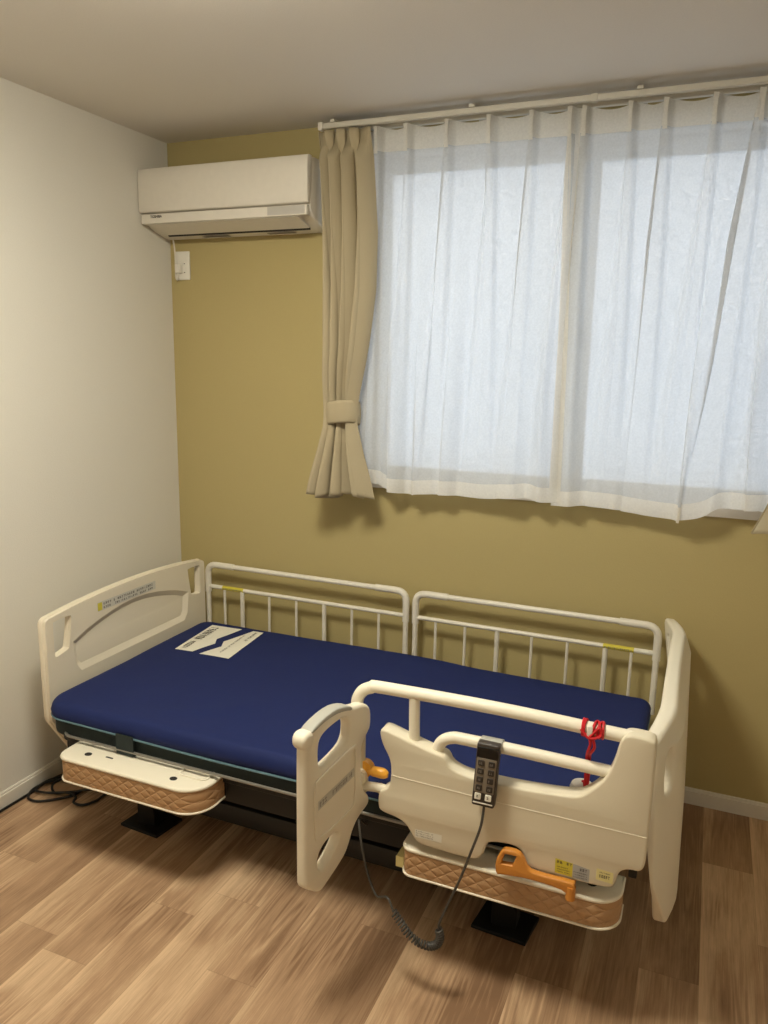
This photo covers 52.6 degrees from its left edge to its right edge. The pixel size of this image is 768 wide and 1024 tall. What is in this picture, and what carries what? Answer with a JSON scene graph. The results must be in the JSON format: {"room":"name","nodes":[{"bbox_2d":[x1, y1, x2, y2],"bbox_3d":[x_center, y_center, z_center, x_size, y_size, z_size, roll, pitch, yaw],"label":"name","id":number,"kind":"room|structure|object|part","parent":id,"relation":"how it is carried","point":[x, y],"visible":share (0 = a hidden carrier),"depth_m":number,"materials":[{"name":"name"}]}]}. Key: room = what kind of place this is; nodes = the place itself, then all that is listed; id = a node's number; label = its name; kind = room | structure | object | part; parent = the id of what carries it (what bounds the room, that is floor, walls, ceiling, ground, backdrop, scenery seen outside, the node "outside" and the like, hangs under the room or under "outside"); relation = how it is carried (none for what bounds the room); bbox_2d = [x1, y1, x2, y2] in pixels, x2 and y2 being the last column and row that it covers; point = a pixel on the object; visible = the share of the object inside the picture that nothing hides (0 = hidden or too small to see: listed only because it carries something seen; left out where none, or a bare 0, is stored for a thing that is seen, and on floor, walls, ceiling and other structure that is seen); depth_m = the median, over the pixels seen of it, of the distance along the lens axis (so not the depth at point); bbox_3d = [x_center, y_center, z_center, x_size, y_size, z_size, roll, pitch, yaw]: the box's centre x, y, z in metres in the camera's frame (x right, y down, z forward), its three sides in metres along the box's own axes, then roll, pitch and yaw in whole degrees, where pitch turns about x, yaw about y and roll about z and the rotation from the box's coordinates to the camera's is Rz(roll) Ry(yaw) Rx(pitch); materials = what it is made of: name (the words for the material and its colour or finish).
{"room":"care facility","nodes":[
{"label":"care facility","id":0,"kind":"room"},
{"bbox_2d":[0,77,181,792],"bbox_3d":[-1.671,-0.008,1.746,0.100,2.400,3.990,6,12,22],"label":"wall","id":1,"kind":"structure","parent":0,"point":[89,477],"depth_m":2.81,"materials":[{"name":"white paint"}]},
{"bbox_2d":[0,757,62,809],"bbox_3d":[-1.648,1.148,1.937,0.010,0.060,3.750,6,12,22],"label":"baseboard","id":2,"kind":"structure","parent":1,"relation":"attached to","point":[54,768],"depth_m":2.80,"materials":[{"name":"white wood"}]},
{"bbox_2d":[0,772,767,1023],"bbox_3d":[-0.125,1.373,1.352,3.500,0.100,3.990,6,12,22],"label":"floor","id":3,"kind":"structure","parent":0,"point":[207,920],"depth_m":2.13,"materials":[{"name":"brown wood"}]},
{"bbox_2d":[0,773,106,812],"bbox_3d":[-1.194,1.007,2.769,0.733,0.023,0.263,-7,14,-36],"label":"power cable","id":4,"kind":"object","parent":3,"relation":"on","point":[57,778],"visible":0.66,"depth_m":2.77,"materials":[{"name":"black rubber"}]},
{"bbox_2d":[37,559,690,945],"bbox_3d":[-0.072,0.705,2.579,2.037,0.730,1.116,6,12,22],"label":"hospital bed","id":5,"kind":"object","parent":3,"relation":"on","point":[106,627],"visible":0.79,"depth_m":2.28,"materials":[{"name":"plastic"}]},
{"bbox_3d":[-0.965,0.513,2.991,0.019,0.543,0.881,6,12,22],"label":"headboard","id":6,"kind":"part","parent":5,"relation":"part of","materials":[{"name":"plastic"}]},
{"bbox_2d":[104,583,152,607],"bbox_3d":[-0.953,0.311,2.908,0.001,0.022,0.268,6,12,22],"label":"print","id":7,"kind":"object","parent":5,"relation":"attached to","point":[152,583],"depth_m":2.91},
{"bbox_3d":[-0.743,0.836,2.360,0.533,0.004,0.134,6,12,22],"label":"trim","id":8,"kind":"part","parent":5,"relation":"part of","materials":[{"name":"beige plastic"}]},
{"bbox_3d":[-0.783,0.942,2.610,0.070,0.204,0.060,6,12,22],"label":"leg","id":9,"kind":"part","parent":5,"relation":"part of","materials":[{"name":"black metal"}]},
{"bbox_3d":[-0.786,1.048,2.629,0.159,0.011,0.121,7,13,28],"label":"foot plate","id":10,"kind":"part","parent":5,"relation":"part of","materials":[{"name":"black metal"}]},
{"bbox_3d":[-0.266,0.787,2.206,1.698,0.023,0.072,6,12,22],"label":"mattress stop rail","id":11,"kind":"part","parent":5,"relation":"part of","materials":[{"name":"silver metal"}]},
{"bbox_3d":[-0.104,0.969,2.673,1.170,0.065,0.560,6,12,22],"label":"frame","id":12,"kind":"part","parent":5,"relation":"part of","materials":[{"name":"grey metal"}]},
{"bbox_2d":[205,562,409,653],"bbox_3d":[-0.360,0.456,3.193,0.950,0.396,0.120,6,12,22],"label":"bed rail","id":13,"kind":"object","parent":5,"relation":"attached to","point":[208,579],"visible":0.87,"depth_m":3.20,"materials":[{"name":"metal"}]},
{"bbox_2d":[51,622,650,851],"bbox_3d":[-0.104,0.663,2.571,1.820,0.121,0.899,6,12,22],"label":"mattress","id":14,"kind":"object","parent":5,"relation":"on","point":[224,699],"visible":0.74,"depth_m":2.50,"materials":[{"name":"navy blue cloth"}]},
{"bbox_2d":[184,627,255,651],"bbox_3d":[-0.644,0.501,3.052,0.209,0.004,0.243,4,12,17],"label":"print","id":15,"kind":"object","parent":14,"relation":"on","point":[210,639],"depth_m":3.05},
{"bbox_2d":[292,680,656,901],"bbox_3d":[0.198,0.693,1.772,0.759,0.472,0.316,6,12,22],"label":"rail","id":16,"kind":"object","parent":5,"relation":"attached to","point":[598,830],"visible":0.99,"depth_m":1.82,"materials":[{"name":"beige plastic"}]},
{"bbox_2d":[322,774,351,804],"bbox_3d":[-0.114,0.664,1.862,0.001,0.031,0.130,8,13,32],"label":"print","id":17,"kind":"object","parent":16,"relation":"attached to","point":[341,784],"depth_m":1.86},
{"bbox_3d":[-0.060,0.657,2.006,0.040,0.190,0.040,6,12,22],"label":"hinge post","id":18,"kind":"part","parent":16,"relation":"part of","materials":[{"name":"beige plastic"}]},
{"bbox_3d":[-0.064,0.678,1.997,0.042,0.042,0.016,6,12,22],"label":"hinge knob","id":19,"kind":"part","parent":16,"relation":"part of","materials":[{"name":"beige plastic"}]},
{"bbox_3d":[-0.002,0.715,1.978,0.135,0.043,0.039,6,12,22],"label":"hinge arm","id":20,"kind":"part","parent":16,"relation":"part of","materials":[{"name":"beige plastic"}]},
{"bbox_3d":[-0.029,0.661,1.994,0.087,0.044,0.030,6,12,22],"label":"release lever","id":21,"kind":"part","parent":16,"relation":"part of","materials":[{"name":"orange plastic"}]},
{"bbox_2d":[358,735,504,950],"bbox_3d":[0.082,0.789,1.947,0.420,0.561,0.148,9,14,33],"label":"remote control","id":22,"kind":"object","parent":16,"relation":"hanging from","point":[488,754],"visible":1,"depth_m":1.82,"materials":[{"name":"grey plastic"}]},
{"bbox_3d":[-0.032,0.910,2.035,0.047,0.156,0.232,-3,12,-19],"label":"cord","id":23,"kind":"part","parent":22,"relation":"part of","materials":[{"name":"grey plastic"}]},
{"bbox_3d":[0.082,1.042,1.924,0.142,0.075,0.028,7,13,26],"label":"coiled cord","id":24,"kind":"part","parent":22,"relation":"part of","materials":[{"name":"grey plastic"}]},
{"bbox_3d":[0.184,0.849,1.854,0.102,0.350,0.017,2,11,3],"label":"cord","id":25,"kind":"part","parent":22,"relation":"part of","materials":[{"name":"grey plastic"}]},
{"bbox_3d":[0.293,0.652,1.844,0.646,0.400,0.047,6,12,22],"label":"rail panel","id":26,"kind":"part","parent":16,"relation":"part of","materials":[{"name":"beige plastic"}]},
{"bbox_3d":[0.362,0.836,1.835,0.188,0.087,0.072,6,12,22],"label":"lock lever","id":27,"kind":"part","parent":16,"relation":"part of","materials":[{"name":"orange plastic"}]},
{"bbox_2d":[557,860,569,874],"bbox_3d":[0.416,0.822,1.797,0.034,0.029,0.001,6,12,22],"label":"print","id":28,"kind":"object","parent":16,"relation":"attached to","point":[557,860],"depth_m":1.80},
{"bbox_2d":[570,717,605,786],"bbox_3d":[0.468,0.569,1.785,0.062,0.225,0.116,2,11,4],"label":"pull cord","id":29,"kind":"object","parent":16,"relation":"hanging from","point":[591,731],"visible":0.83,"depth_m":1.73,"materials":[{"name":"red plastic"}]},
{"bbox_3d":[0.342,1.156,2.190,0.159,0.011,0.121,7,13,28],"label":"foot plate","id":30,"kind":"part","parent":5,"relation":"part of","materials":[{"name":"black metal"}]},
{"bbox_3d":[0.345,1.050,2.171,0.070,0.204,0.060,6,12,22],"label":"leg","id":31,"kind":"part","parent":5,"relation":"part of","materials":[{"name":"black metal"}]},
{"bbox_3d":[0.311,0.940,1.938,0.542,0.004,0.117,6,12,22],"label":"trim","id":32,"kind":"part","parent":5,"relation":"part of","materials":[{"name":"brown fabric"}]},
{"bbox_2d":[412,591,661,714],"bbox_3d":[0.514,0.543,2.836,0.919,0.396,0.120,6,12,22],"label":"bed rail","id":33,"kind":"object","parent":5,"relation":"attached to","point":[656,653],"visible":0.83,"depth_m":2.83,"materials":[{"name":"metal"}]},
{"bbox_3d":[0.829,0.690,2.262,0.115,0.545,0.985,6,12,22],"label":"footboard","id":34,"kind":"part","parent":5,"relation":"part of","materials":[{"name":"beige plastic"}]},
{"bbox_2d":[0,0,767,142],"bbox_3d":[-0.082,-1.077,0.861,3.500,0.100,3.990,6,12,22],"label":"ceiling","id":35,"kind":"structure","parent":0,"point":[167,71],"depth_m":2.19,"materials":[{"name":"white paint"}]},
{"bbox_2d":[167,92,767,803],"bbox_3d":[0.642,-0.188,2.849,3.300,2.400,0.140,6,12,22],"label":"wall","id":36,"kind":"structure","parent":0,"point":[247,320],"depth_m":3.05,"materials":[{"name":"yellow paint"}]},
{"bbox_2d":[176,251,190,279],"bbox_3d":[-0.838,-1.026,3.238,0.070,0.114,0.008,6,12,22],"label":"power outlet","id":37,"kind":"object","parent":36,"relation":"attached to","point":[183,257],"visible":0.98,"depth_m":3.23,"materials":[{"name":"white plastic"}]},
{"bbox_2d":[137,154,321,279],"bbox_3d":[-0.582,-1.120,3.006,0.749,0.404,0.196,6,12,22],"label":"air conditioner","id":38,"kind":"object","parent":36,"relation":"attached to","point":[281,195],"visible":0.98,"depth_m":2.90,"materials":[{"name":"white plastic"}]},
{"bbox_3d":[-0.861,-1.047,3.225,0.026,0.166,0.021,3,12,11],"label":"power cord","id":39,"kind":"part","parent":38,"relation":"part of","materials":[{"name":"white plastic"}]},
{"bbox_3d":[-0.609,-1.224,2.913,0.749,0.166,0.041,6,12,22],"label":"panel","id":40,"kind":"part","parent":38,"relation":"part of","materials":[{"name":"white plastic"}]},
{"bbox_2d":[205,232,295,237],"bbox_3d":[-0.531,-1.088,3.052,0.420,0.001,0.025,6,12,22],"label":"vent","id":41,"kind":"object","parent":38,"relation":"attached to","point":[258,233],"depth_m":3.06,"materials":[{"name":"black plastic"}]},
{"bbox_2d":[318,75,767,131],"bbox_3d":[0.649,-1.302,2.477,1.863,0.040,0.139,6,12,22],"label":"rail","id":42,"kind":"object","parent":36,"relation":"attached to","point":[750,84],"visible":0.93,"depth_m":2.46,"materials":[{"name":"white plastic"}]},
{"bbox_2d":[306,126,377,499],"bbox_3d":[-0.147,-0.701,2.864,0.273,1.324,0.129,4,12,16],"label":"curtain","id":43,"kind":"object","parent":42,"relation":"hanging from","point":[346,157],"visible":1,"depth_m":2.82,"materials":[{"name":"fabric"}]},
{"bbox_2d":[358,106,581,502],"bbox_3d":[0.264,-0.687,2.738,0.805,1.299,0.064,6,12,22],"label":"sheer curtain","id":44,"kind":"object","parent":42,"relation":"hanging from","point":[460,393],"visible":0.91,"depth_m":2.72,"materials":[{"name":"fabric"}]},
{"bbox_2d":[551,87,767,522],"bbox_3d":[0.994,-0.609,2.445,0.865,1.311,0.055,6,12,22],"label":"sheer curtain","id":45,"kind":"object","parent":42,"relation":"hanging from","point":[664,407],"visible":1,"depth_m":2.48,"materials":[{"name":"fabric"}]},
{"bbox_2d":[751,504,767,533],"bbox_3d":[1.291,-0.558,2.279,0.269,1.324,0.126,7,13,29],"label":"curtain","id":46,"kind":"object","parent":42,"relation":"hanging from","point":[761,527],"visible":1,"depth_m":2.45,"materials":[{"name":"fabric"}]},
{"bbox_2d":[372,483,762,520],"bbox_3d":[0.696,-0.653,2.728,1.627,1.247,0.154,6,12,22],"label":"trim","id":47,"kind":"structure","parent":36,"relation":"attached to","point":[724,512],"depth_m":2.58,"materials":[{"name":"white wood"}]},
{"bbox_2d":[684,786,767,820],"bbox_3d":[0.592,0.972,3.011,3.279,0.060,0.010,6,12,22],"label":"baseboard","id":48,"kind":"structure","parent":36,"relation":"attached to","point":[698,797],"depth_m":2.75,"materials":[{"name":"beige wood"}]}
]}

